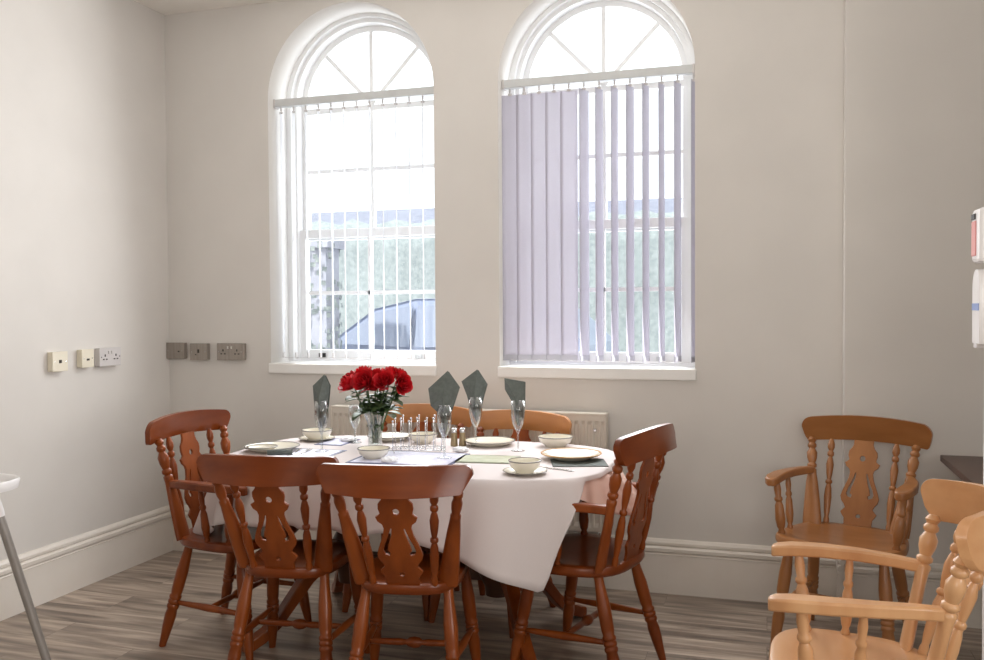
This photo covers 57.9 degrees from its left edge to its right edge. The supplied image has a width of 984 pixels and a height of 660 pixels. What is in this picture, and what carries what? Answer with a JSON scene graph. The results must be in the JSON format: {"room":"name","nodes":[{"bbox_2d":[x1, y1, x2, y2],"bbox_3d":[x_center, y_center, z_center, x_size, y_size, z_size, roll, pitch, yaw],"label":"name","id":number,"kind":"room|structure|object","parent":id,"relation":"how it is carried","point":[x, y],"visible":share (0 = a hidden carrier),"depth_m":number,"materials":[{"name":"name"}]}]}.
{"room":"dining room","nodes":[
{"label":"dining room","id":0,"kind":"room"},
{"bbox_2d":[0,0,169,560],"bbox_3d":[-3.080,-0.172,1.630,0.200,3.100,8.500,0,1,17],"label":"wall","id":1,"kind":"structure","parent":0,"point":[84,217],"depth_m":4.51,"materials":[{"name":"paint"}]},
{"bbox_2d":[47,351,67,371],"bbox_3d":[-2.118,0.153,4.341,0.036,0.096,0.098,0,1,17],"label":"socket","id":2,"kind":"object","parent":1,"relation":"attached to","point":[56,361],"visible":1,"depth_m":4.32,"materials":[{"name":"beige plastic"}]},
{"bbox_2d":[77,349,93,367],"bbox_3d":[-2.064,0.144,4.517,0.036,0.092,0.084,0,1,17],"label":"socket","id":3,"kind":"object","parent":1,"relation":"attached to","point":[85,357],"visible":1,"depth_m":4.50,"materials":[{"name":"beige plastic"}]},
{"bbox_2d":[0,505,172,620],"bbox_3d":[-3.010,1.249,1.483,0.027,0.266,7.789,0,1,17],"label":"baseboard","id":4,"kind":"structure","parent":1,"relation":"attached to","point":[58,569],"depth_m":4.52,"materials":[{"name":"white wood"}]},
{"bbox_2d":[94,347,120,366],"bbox_3d":[-2.014,0.140,4.671,0.039,0.096,0.160,0,1,17],"label":"double socket","id":5,"kind":"object","parent":1,"relation":"attached to","point":[110,356],"visible":1,"depth_m":4.64,"materials":[{"name":"grey plastic"}]},
{"bbox_2d":[134,0,284,14],"bbox_3d":[0.468,-1.766,0.489,7.800,0.100,8.500,0,1,17],"label":"ceiling","id":6,"kind":"structure","parent":0,"point":[165,7],"depth_m":4.96,"materials":[{"name":"paint"}]},
{"bbox_2d":[0,550,981,659],"bbox_3d":[0.487,1.433,0.568,7.800,0.100,8.500,0,1,17],"label":"floor","id":7,"kind":"structure","parent":0,"point":[119,616],"depth_m":3.91,"materials":[{"name":"grey laminate"}]},
{"bbox_2d":[0,473,50,659],"bbox_3d":[-2.083,0.932,3.303,0.701,0.807,0.530,0,1,17],"label":"high chair","id":8,"kind":"object","parent":7,"relation":"on","point":[8,482],"visible":1,"depth_m":3.37,"materials":[{"name":"white plastic"}]},
{"bbox_2d":[0,499,4,516],"bbox_3d":[-1.863,0.656,3.341,0.059,0.103,0.040,-1,2,-20],"label":"socket","id":9,"kind":"object","parent":8,"relation":"attached to","point":[2,514],"depth_m":3.34,"materials":[{"name":"white plastic"}]},
{"bbox_2d":[0,473,19,492],"bbox_3d":[-2.063,0.591,3.366,0.470,0.040,0.380,0,1,17],"label":"tray","id":10,"kind":"object","parent":8,"relation":"on","point":[8,482],"depth_m":3.40,"materials":[{"name":"white plastic"}]},
{"bbox_2d":[145,409,311,659],"bbox_3d":[-1.128,0.837,3.829,0.524,0.959,0.561,0,2,19],"label":"chair","id":11,"kind":"object","parent":7,"relation":"on","point":[184,424],"visible":0.73,"depth_m":3.70,"materials":[{"name":"brown wood"}]},
{"bbox_2d":[196,453,369,659],"bbox_3d":[-0.758,0.879,3.365,0.524,0.894,0.605,0,1,9],"label":"dining chair","id":12,"kind":"object","parent":7,"relation":"on","point":[278,557],"visible":0.88,"depth_m":3.23,"materials":[{"name":"brown wood"}]},
{"bbox_2d":[316,463,480,659],"bbox_3d":[-0.295,0.879,3.156,0.524,0.897,0.631,0,1,6],"label":"dining chair","id":13,"kind":"object","parent":7,"relation":"on","point":[401,571],"visible":1,"depth_m":3.02,"materials":[{"name":"brown wood"}]},
{"bbox_2d":[342,403,472,620],"bbox_3d":[-0.407,0.841,4.303,0.524,0.919,0.574,0,1,17],"label":"dining chair","id":14,"kind":"object","parent":7,"relation":"on","point":[460,415],"visible":0.22,"depth_m":4.48,"materials":[{"name":"brown wood"}]},
{"bbox_2d":[242,500,586,659],"bbox_3d":[-0.302,0.925,3.830,1.640,0.764,0.950,0,1,17],"label":"dining table","id":15,"kind":"object","parent":7,"relation":"on","point":[493,588],"visible":0.19,"depth_m":3.73,"materials":[{"name":"brown wood"}]},
{"bbox_2d":[580,471,636,515],"bbox_3d":[-0.235,0.623,3.801,1.787,0.168,0.952,0,1,17],"label":"cloth","id":16,"kind":"object","parent":15,"relation":"on","point":[595,491],"visible":0.19,"depth_m":3.35,"materials":[{"name":"pink fabric"}]},
{"bbox_2d":[193,435,614,591],"bbox_3d":[-0.339,0.728,3.834,1.752,0.387,1.124,0,2,20],"label":"tablecloth","id":17,"kind":"object","parent":16,"relation":"on","point":[514,528],"visible":0.39,"depth_m":3.23,"materials":[{"name":"white fabric"}]},
{"bbox_2d":[243,441,299,452],"bbox_3d":[-0.976,0.523,3.950,0.246,0.024,0.246,0,1,17],"label":"plate","id":18,"kind":"object","parent":17,"relation":"on","point":[289,445],"visible":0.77,"depth_m":4.00,"materials":[{"name":"grey ceramic"}]},
{"bbox_2d":[246,444,277,448],"bbox_3d":[-1.012,0.520,3.919,0.134,0.019,0.134,0,1,17],"label":"plate","id":19,"kind":"object","parent":18,"relation":"on","point":[255,446],"visible":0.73,"depth_m":3.95,"materials":[{"name":"grey ceramic"}]},
{"bbox_2d":[277,448,346,455],"bbox_3d":[-0.806,0.536,3.824,0.260,0.003,0.300,0,1,15],"label":"place mat","id":20,"kind":"object","parent":17,"relation":"on","point":[313,452],"visible":0.5,"depth_m":3.87,"materials":[{"name":"white paper"}]},
{"bbox_2d":[267,449,292,454],"bbox_3d":[-0.906,0.522,3.801,0.107,0.024,0.027,-1,1,-11],"label":"rolled napkin","id":21,"kind":"object","parent":20,"relation":"on","point":[279,451],"visible":0.9,"depth_m":3.79,"materials":[{"name":"grey fabric"}]},
{"bbox_2d":[314,401,328,450],"bbox_3d":[-0.747,0.421,3.897,0.063,0.222,0.063,0,1,17],"label":"champagne flute","id":22,"kind":"object","parent":20,"relation":"on","point":[315,401],"visible":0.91,"depth_m":3.89,"materials":[{"name":"clear glass"}]},
{"bbox_2d":[314,402,328,431],"bbox_3d":[-0.747,0.383,3.896,0.063,0.146,0.063,0,1,17],"label":"cup","id":23,"kind":"object","parent":22,"relation":"on","point":[314,402],"depth_m":3.89,"materials":[{"name":"clear glass"}]},
{"bbox_2d":[313,375,330,426],"bbox_3d":[-0.743,0.312,3.893,0.066,0.237,0.050,-2,2,-40],"label":"napkin","id":24,"kind":"object","parent":22,"relation":"in","point":[322,387],"visible":1,"depth_m":3.88,"materials":[{"name":"grey fabric"}]},
{"bbox_2d":[299,435,334,441],"bbox_3d":[-0.836,0.519,4.252,0.172,0.014,0.172,0,1,17],"label":"saucer","id":25,"kind":"object","parent":17,"relation":"on","point":[329,436],"visible":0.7,"depth_m":4.22,"materials":[{"name":"grey ceramic"}]},
{"bbox_2d":[301,427,331,439],"bbox_3d":[-0.836,0.498,4.251,0.146,0.047,0.146,0,1,17],"label":"bowl","id":26,"kind":"object","parent":25,"relation":"on","point":[310,433],"visible":0.97,"depth_m":4.21,"materials":[{"name":"grey ceramic"}]},
{"bbox_2d":[314,438,360,445],"bbox_3d":[-0.725,0.526,4.186,0.140,0.003,0.200,0,1,17],"label":"place mat","id":27,"kind":"object","parent":17,"relation":"on","point":[335,441],"visible":0.94,"depth_m":4.16,"materials":[{"name":"white paper"}]},
{"bbox_2d":[339,435,356,441],"bbox_3d":[-0.677,0.514,4.203,0.084,0.027,0.068,0,1,17],"label":"crumpled tissue","id":28,"kind":"object","parent":27,"relation":"on","point":[348,438],"visible":1,"depth_m":4.18,"materials":[{"name":"white paper"}]},
{"bbox_2d":[348,405,361,442],"bbox_3d":[-0.642,0.440,4.169,0.062,0.175,0.062,0,1,17],"label":"champagne flute","id":29,"kind":"object","parent":17,"relation":"on","point":[349,405],"visible":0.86,"depth_m":4.17,"materials":[{"name":"clear glass"}]},
{"bbox_2d":[363,411,385,444],"bbox_3d":[-0.531,0.447,4.051,0.132,0.166,0.132,0,1,17],"label":"flower vase","id":30,"kind":"object","parent":17,"relation":"on","point":[363,411],"visible":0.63,"depth_m":4.04,"materials":[{"name":"clear glass"}]},
{"bbox_2d":[338,370,376,440],"bbox_3d":[-0.613,0.349,4.044,0.180,0.331,0.136,0,1,17],"label":"rose","id":31,"kind":"object","parent":30,"relation":"in","point":[346,383],"visible":0.8,"depth_m":4.02,"materials":[{"name":"red plant"}]},
{"bbox_2d":[351,365,376,442],"bbox_3d":[-0.566,0.337,4.084,0.167,0.350,0.128,0,1,17],"label":"rose","id":32,"kind":"object","parent":30,"relation":"in","point":[362,367],"visible":0.35,"depth_m":4.07,"materials":[{"name":"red plant"}]},
{"bbox_2d":[353,369,384,442],"bbox_3d":[-0.552,0.343,4.014,0.131,0.341,0.146,0,1,17],"label":"rose","id":33,"kind":"object","parent":30,"relation":"in","point":[363,379],"visible":0.98,"depth_m":3.99,"materials":[{"name":"red plant"}]},
{"bbox_2d":[361,379,385,442],"bbox_3d":[-0.536,0.365,4.038,0.141,0.295,0.122,0,1,17],"label":"rose","id":34,"kind":"object","parent":30,"relation":"in","point":[372,387],"visible":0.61,"depth_m":4.02,"materials":[{"name":"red plant"}]},
{"bbox_2d":[364,368,386,441],"bbox_3d":[-0.530,0.343,4.087,0.137,0.338,0.131,1,2,42],"label":"rose","id":35,"kind":"object","parent":30,"relation":"in","point":[377,370],"visible":0.25,"depth_m":4.07,"materials":[{"name":"red plant"}]},
{"bbox_2d":[368,370,394,439],"bbox_3d":[-0.498,0.346,3.994,0.150,0.335,0.146,-1,1,-7],"label":"rose","id":36,"kind":"object","parent":30,"relation":"in","point":[382,379],"visible":0.96,"depth_m":3.97,"materials":[{"name":"red plant"}]},
{"bbox_2d":[369,366,399,431],"bbox_3d":[-0.491,0.338,4.053,0.160,0.349,0.117,0,1,-2],"label":"rose","id":37,"kind":"object","parent":30,"relation":"in","point":[390,368],"visible":0.46,"depth_m":4.04,"materials":[{"name":"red plant"}]},
{"bbox_2d":[374,368,408,442],"bbox_3d":[-0.456,0.340,4.056,0.158,0.346,0.154,-1,2,-30],"label":"rose","id":38,"kind":"object","parent":30,"relation":"in","point":[399,370],"visible":0.41,"depth_m":4.03,"materials":[{"name":"red plant"}]},
{"bbox_2d":[372,372,412,436],"bbox_3d":[-0.447,0.351,3.999,0.194,0.327,0.152,0,1,17],"label":"rose","id":39,"kind":"object","parent":30,"relation":"in","point":[404,382],"visible":0.98,"depth_m":3.97,"materials":[{"name":"red plant"}]},
{"bbox_2d":[367,432,409,441],"bbox_3d":[-0.485,0.512,4.253,0.222,0.024,0.222,0,1,17],"label":"plate","id":40,"kind":"object","parent":17,"relation":"on","point":[386,436],"visible":0.61,"depth_m":4.29,"materials":[{"name":"grey ceramic"}]},
{"bbox_2d":[345,451,469,464],"bbox_3d":[-0.345,0.535,3.723,0.440,0.003,0.320,0,1,14],"label":"place mat","id":41,"kind":"object","parent":17,"relation":"on","point":[404,457],"visible":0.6,"depth_m":3.68,"materials":[{"name":"white paper"}]},
{"bbox_2d":[357,445,389,458],"bbox_3d":[-0.496,0.515,3.728,0.138,0.045,0.138,0,1,17],"label":"bowl","id":42,"kind":"object","parent":41,"relation":"on","point":[370,451],"visible":0.98,"depth_m":3.69,"materials":[{"name":"grey ceramic"}]},
{"bbox_2d":[380,456,397,462],"bbox_3d":[-0.418,0.527,3.630,0.072,0.025,0.068,-1,1,-12],"label":"crumpled tissue","id":43,"kind":"object","parent":41,"relation":"on","point":[389,459],"visible":1,"depth_m":3.61,"materials":[{"name":"white paper"}]},
{"bbox_2d":[390,415,445,452],"bbox_3d":[-0.322,0.452,3.882,0.234,0.155,0.110,0,1,0],"label":"wire rack","id":44,"kind":"object","parent":41,"relation":"on","point":[433,418],"visible":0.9,"depth_m":3.83,"materials":[{"name":"metal"}]},
{"bbox_2d":[437,405,451,458],"bbox_3d":[-0.199,0.422,3.706,0.063,0.222,0.063,0,1,17],"label":"champagne flute","id":45,"kind":"object","parent":41,"relation":"on","point":[439,405],"visible":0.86,"depth_m":3.70,"materials":[{"name":"clear glass"}]},
{"bbox_2d":[428,371,459,431],"bbox_3d":[-0.197,0.300,3.700,0.127,0.262,0.060,-1,2,-25],"label":"napkin","id":46,"kind":"object","parent":45,"relation":"in","point":[444,391],"visible":1,"depth_m":3.69,"materials":[{"name":"grey fabric"}]},
{"bbox_2d":[437,408,451,439],"bbox_3d":[-0.199,0.385,3.705,0.063,0.146,0.063,0,1,17],"label":"cup","id":47,"kind":"object","parent":45,"relation":"on","point":[450,408],"depth_m":3.70,"materials":[{"name":"clear glass"}]},
{"bbox_2d":[408,431,437,443],"bbox_3d":[-0.322,0.504,4.155,0.138,0.045,0.138,0,1,17],"label":"bowl","id":48,"kind":"object","parent":17,"relation":"on","point":[421,434],"visible":0.8,"depth_m":4.12,"materials":[{"name":"grey ceramic"}]},
{"bbox_2d":[451,428,457,446],"bbox_3d":[-0.172,0.486,4.045,0.034,0.084,0.034,0,1,17],"label":"shaker","id":49,"kind":"object","parent":17,"relation":"on","point":[454,442],"visible":0.98,"depth_m":4.03,"materials":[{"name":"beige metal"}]},
{"bbox_2d":[452,446,468,451],"bbox_3d":[-0.138,0.519,3.888,0.062,0.024,0.062,-1,2,-29],"label":"crumpled tissue","id":50,"kind":"object","parent":17,"relation":"on","point":[457,448],"visible":1,"depth_m":3.87,"materials":[{"name":"white paper"}]},
{"bbox_2d":[459,427,465,445],"bbox_3d":[-0.134,0.485,4.049,0.034,0.084,0.034,0,1,17],"label":"shaker","id":51,"kind":"object","parent":17,"relation":"on","point":[462,438],"visible":0.98,"depth_m":4.04,"materials":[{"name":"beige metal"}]},
{"bbox_2d":[469,397,481,445],"bbox_3d":[-0.075,0.416,4.055,0.063,0.222,0.063,0,1,17],"label":"champagne flute","id":52,"kind":"object","parent":17,"relation":"on","point":[470,397],"visible":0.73,"depth_m":4.05,"materials":[{"name":"clear glass"}]},
{"bbox_2d":[461,370,487,422],"bbox_3d":[-0.076,0.300,4.047,0.115,0.244,0.061,-1,2,-21],"label":"napkin","id":53,"kind":"object","parent":52,"relation":"in","point":[475,385],"visible":1,"depth_m":4.04,"materials":[{"name":"grey fabric"}]},
{"bbox_2d":[455,455,520,463],"bbox_3d":[-0.017,0.534,3.684,0.250,0.003,0.190,0,1,10],"label":"place mat","id":54,"kind":"object","parent":17,"relation":"on","point":[492,459],"visible":0.76,"depth_m":3.67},
{"bbox_2d":[465,436,514,446],"bbox_3d":[-0.011,0.514,4.075,0.238,0.024,0.238,0,1,17],"label":"plate","id":55,"kind":"object","parent":17,"relation":"on","point":[479,441],"visible":0.98,"depth_m":4.12,"materials":[{"name":"grey ceramic"}]},
{"bbox_2d":[511,400,524,451],"bbox_3d":[0.114,0.418,3.903,0.063,0.222,0.063,0,1,17],"label":"champagne flute","id":56,"kind":"object","parent":17,"relation":"on","point":[515,450],"visible":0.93,"depth_m":3.90,"materials":[{"name":"clear glass"}]},
{"bbox_2d":[504,378,525,425],"bbox_3d":[0.102,0.317,3.900,0.075,0.215,0.063,1,2,32],"label":"napkin","id":57,"kind":"object","parent":56,"relation":"in","point":[515,389],"visible":1,"depth_m":3.88,"materials":[{"name":"grey fabric"}]},
{"bbox_2d":[511,401,524,428],"bbox_3d":[0.113,0.381,3.902,0.063,0.146,0.063,0,1,17],"label":"cup","id":58,"kind":"object","parent":56,"relation":"on","point":[511,401],"depth_m":3.90,"materials":[{"name":"clear glass"}]},
{"bbox_2d":[503,467,546,475],"bbox_3d":[0.124,0.536,3.363,0.168,0.014,0.168,0,1,17],"label":"saucer","id":59,"kind":"object","parent":17,"relation":"on","point":[510,470],"visible":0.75,"depth_m":3.36,"materials":[{"name":"grey ceramic"}]},
{"bbox_2d":[508,457,540,473],"bbox_3d":[0.124,0.514,3.363,0.126,0.047,0.126,0,1,17],"label":"bowl","id":60,"kind":"object","parent":59,"relation":"on","point":[521,465],"visible":1,"depth_m":3.33,"materials":[{"name":"grey ceramic"}]},
{"bbox_2d":[538,433,572,447],"bbox_3d":[0.287,0.502,4.024,0.162,0.047,0.162,0,1,17],"label":"bowl","id":61,"kind":"object","parent":17,"relation":"on","point":[553,440],"visible":1,"depth_m":3.98,"materials":[{"name":"grey ceramic"}]},
{"bbox_2d":[539,466,573,471],"bbox_3d":[0.233,0.538,3.461,0.200,0.004,0.014,1,2,38],"label":"knife","id":62,"kind":"object","parent":17,"relation":"on","point":[539,466],"visible":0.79,"depth_m":3.44,"materials":[{"name":"metal"}]},
{"bbox_2d":[550,459,608,466],"bbox_3d":[0.349,0.534,3.585,0.220,0.004,0.170,0,1,0],"label":"place mat","id":63,"kind":"object","parent":17,"relation":"on","point":[591,462],"visible":0.95,"depth_m":3.56,"materials":[{"name":"grey fabric"}]},
{"bbox_2d":[541,448,601,460],"bbox_3d":[0.328,0.518,3.682,0.252,0.024,0.252,0,1,17],"label":"plate","id":64,"kind":"object","parent":63,"relation":"on","point":[561,454],"visible":1,"depth_m":3.72,"materials":[{"name":"ceramic"}]},
{"bbox_2d":[428,410,571,638],"bbox_3d":[0.037,0.848,4.102,0.524,0.909,0.574,0,2,29],"label":"dining chair","id":65,"kind":"object","parent":7,"relation":"on","point":[545,422],"visible":0.19,"depth_m":4.28,"materials":[{"name":"brown wood"}]},
{"bbox_2d":[510,423,676,659],"bbox_3d":[0.407,0.837,3.443,0.536,0.959,0.560,1,2,32],"label":"chair","id":66,"kind":"object","parent":7,"relation":"on","point":[583,554],"visible":0.94,"depth_m":3.32,"materials":[{"name":"brown wood"}]},
{"bbox_2d":[765,415,932,644],"bbox_3d":[1.500,0.844,3.724,0.567,0.919,0.603,1,2,37],"label":"chair","id":67,"kind":"object","parent":7,"relation":"on","point":[864,430],"visible":0.91,"depth_m":3.79,"materials":[{"name":"brown wood"}]},
{"bbox_2d":[768,479,983,659],"bbox_3d":[1.034,0.874,2.319,0.604,0.934,0.571,0,1,18],"label":"chair","id":68,"kind":"object","parent":7,"relation":"on","point":[961,503],"visible":1,"depth_m":2.39,"materials":[{"name":"beige wood"}]},
{"bbox_2d":[940,455,982,483],"bbox_3d":[2.296,0.923,3.356,0.995,0.762,0.640,0,1,17],"label":"side table","id":69,"kind":"object","parent":7,"relation":"on","point":[967,468],"visible":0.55,"depth_m":3.54,"materials":[{"name":"brown laminate"}]},
{"bbox_2d":[165,0,843,545],"bbox_3d":[-0.075,-0.269,4.821,3.655,3.100,0.400,0,1,17],"label":"wall","id":70,"kind":"structure","parent":0,"point":[769,73],"depth_m":4.51,"materials":[{"name":"paint"}]},
{"bbox_2d":[166,342,186,358],"bbox_3d":[-1.822,0.119,5.144,0.120,0.094,0.036,0,1,17],"label":"socket","id":71,"kind":"object","parent":70,"relation":"attached to","point":[174,350],"visible":1,"depth_m":5.13,"materials":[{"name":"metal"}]},
{"bbox_2d":[190,343,209,359],"bbox_3d":[-1.672,0.124,5.098,0.114,0.096,0.036,0,1,17],"label":"socket","id":72,"kind":"object","parent":70,"relation":"attached to","point":[198,351],"visible":1,"depth_m":5.08,"materials":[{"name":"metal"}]},
{"bbox_2d":[217,343,245,359],"bbox_3d":[-1.474,0.122,5.035,0.172,0.096,0.039,0,1,17],"label":"double socket","id":73,"kind":"object","parent":70,"relation":"attached to","point":[225,351],"visible":1,"depth_m":5.02,"materials":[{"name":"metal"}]},
{"bbox_2d":[269,13,436,375],"bbox_3d":[-0.721,-0.772,4.984,1.000,2.019,0.389,0,1,17],"label":"window","id":74,"kind":"structure","parent":70,"relation":"in","point":[319,50],"depth_m":5.10,"materials":[{"name":"white wood"}]},
{"bbox_2d":[273,86,433,359],"bbox_3d":[-0.751,-0.568,4.882,0.972,1.451,0.084,0,1,17],"label":"vertical blind","id":75,"kind":"object","parent":74,"relation":"attached to","point":[422,92],"visible":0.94,"depth_m":4.91,"materials":[{"name":"white fabric"}]},
{"bbox_2d":[330,404,607,534],"bbox_3d":[-0.140,0.847,4.606,1.488,0.881,0.102,0,1,17],"label":"radiator","id":76,"kind":"object","parent":70,"relation":"attached to","point":[588,428],"visible":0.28,"depth_m":4.44,"materials":[{"name":"white metal"}]},
{"bbox_2d":[330,404,607,415],"bbox_3d":[-0.146,0.412,4.585,1.486,0.010,0.072,0,1,17],"label":"grille","id":77,"kind":"object","parent":76,"relation":"attached to","point":[334,408],"depth_m":4.50,"materials":[{"name":"white metal"}]},
{"bbox_2d":[173,505,981,628],"bbox_3d":[1.608,1.157,4.061,7.325,0.266,0.130,0,1,17],"label":"baseboard","id":78,"kind":"structure","parent":70,"relation":"attached to","point":[734,571],"depth_m":4.26,"materials":[{"name":"white wood"}]},
{"bbox_2d":[498,0,696,380],"bbox_3d":[0.556,-0.770,4.588,1.000,2.019,0.389,0,1,17],"label":"window","id":79,"kind":"structure","parent":70,"relation":"in","point":[544,28],"depth_m":4.59,"materials":[{"name":"white wood"}]},
{"bbox_2d":[502,63,694,362],"bbox_3d":[0.525,-0.566,4.488,0.985,1.451,0.087,0,1,17],"label":"vertical blind","id":80,"kind":"object","parent":79,"relation":"attached to","point":[540,130],"visible":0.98,"depth_m":4.53,"materials":[{"name":"white fabric"}]},
{"bbox_2d":[842,0,983,563],"bbox_3d":[3.521,-0.263,3.714,3.870,3.100,0.611,0,1,17],"label":"wall","id":81,"kind":"structure","parent":0,"point":[913,70],"depth_m":3.91,"materials":[{"name":"paint"}]},
{"bbox_2d":[982,443,983,659],"bbox_3d":[1.490,-0.221,2.507,0.157,3.100,0.120,0,1,17],"label":"wall","id":82,"kind":"structure","parent":0,"point":[983,443],"depth_m":2.60,"materials":[{"name":"white paint"}]},
{"bbox_2d":[971,207,983,263],"bbox_3d":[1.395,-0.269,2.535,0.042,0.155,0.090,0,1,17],"label":"paper towel dispenser","id":83,"kind":"object","parent":82,"relation":"attached to","point":[977,218],"visible":1,"depth_m":2.51,"materials":[{"name":"white plastic"}]},
{"bbox_2d":[972,269,983,347],"bbox_3d":[1.398,-0.061,2.539,0.036,0.225,0.090,0,1,17],"label":"soap dispenser","id":84,"kind":"object","parent":82,"relation":"attached to","point":[978,277],"visible":1,"depth_m":2.52,"materials":[{"name":"white plastic"}]},
{"label":"outside","id":85,"kind":"structure","parent":0,"visible":0},
{"bbox_3d":[0.399,1.018,18.203,34.000,0.100,25.050,0,1,17],"label":"ground","id":86,"kind":"structure","parent":85,"visible":0},
{"bbox_2d":[310,240,343,348],"bbox_3d":[-1.598,0.189,8.302,0.425,2.072,0.428,0,1,17],"label":"pillar","id":87,"kind":"structure","parent":86,"relation":"on","point":[326,257],"depth_m":8.16,"materials":[{"name":"grey stone"}]},
{"bbox_2d":[340,299,619,351],"bbox_3d":[-0.596,0.421,9.826,3.909,1.520,1.688,0,1,17],"label":"car","id":88,"kind":"object","parent":86,"relation":"on","point":[418,319],"visible":0.03,"depth_m":9.13,"materials":[{"name":"blue paint"}]},
{"bbox_2d":[311,210,682,351],"bbox_3d":[-0.256,-0.399,14.414,19.081,2.929,1.199,0,1,17],"label":"hedge","id":89,"kind":"object","parent":86,"relation":"on","point":[416,244],"visible":0.07,"depth_m":14.08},
{"bbox_2d":[311,198,682,224],"bbox_3d":[-0.334,-1.136,22.587,18.600,4.000,5.800,0,1,17],"label":"house","id":90,"kind":"structure","parent":86,"relation":"on","point":[416,215],"depth_m":22.39,"materials":[{"name":"grey stone"}]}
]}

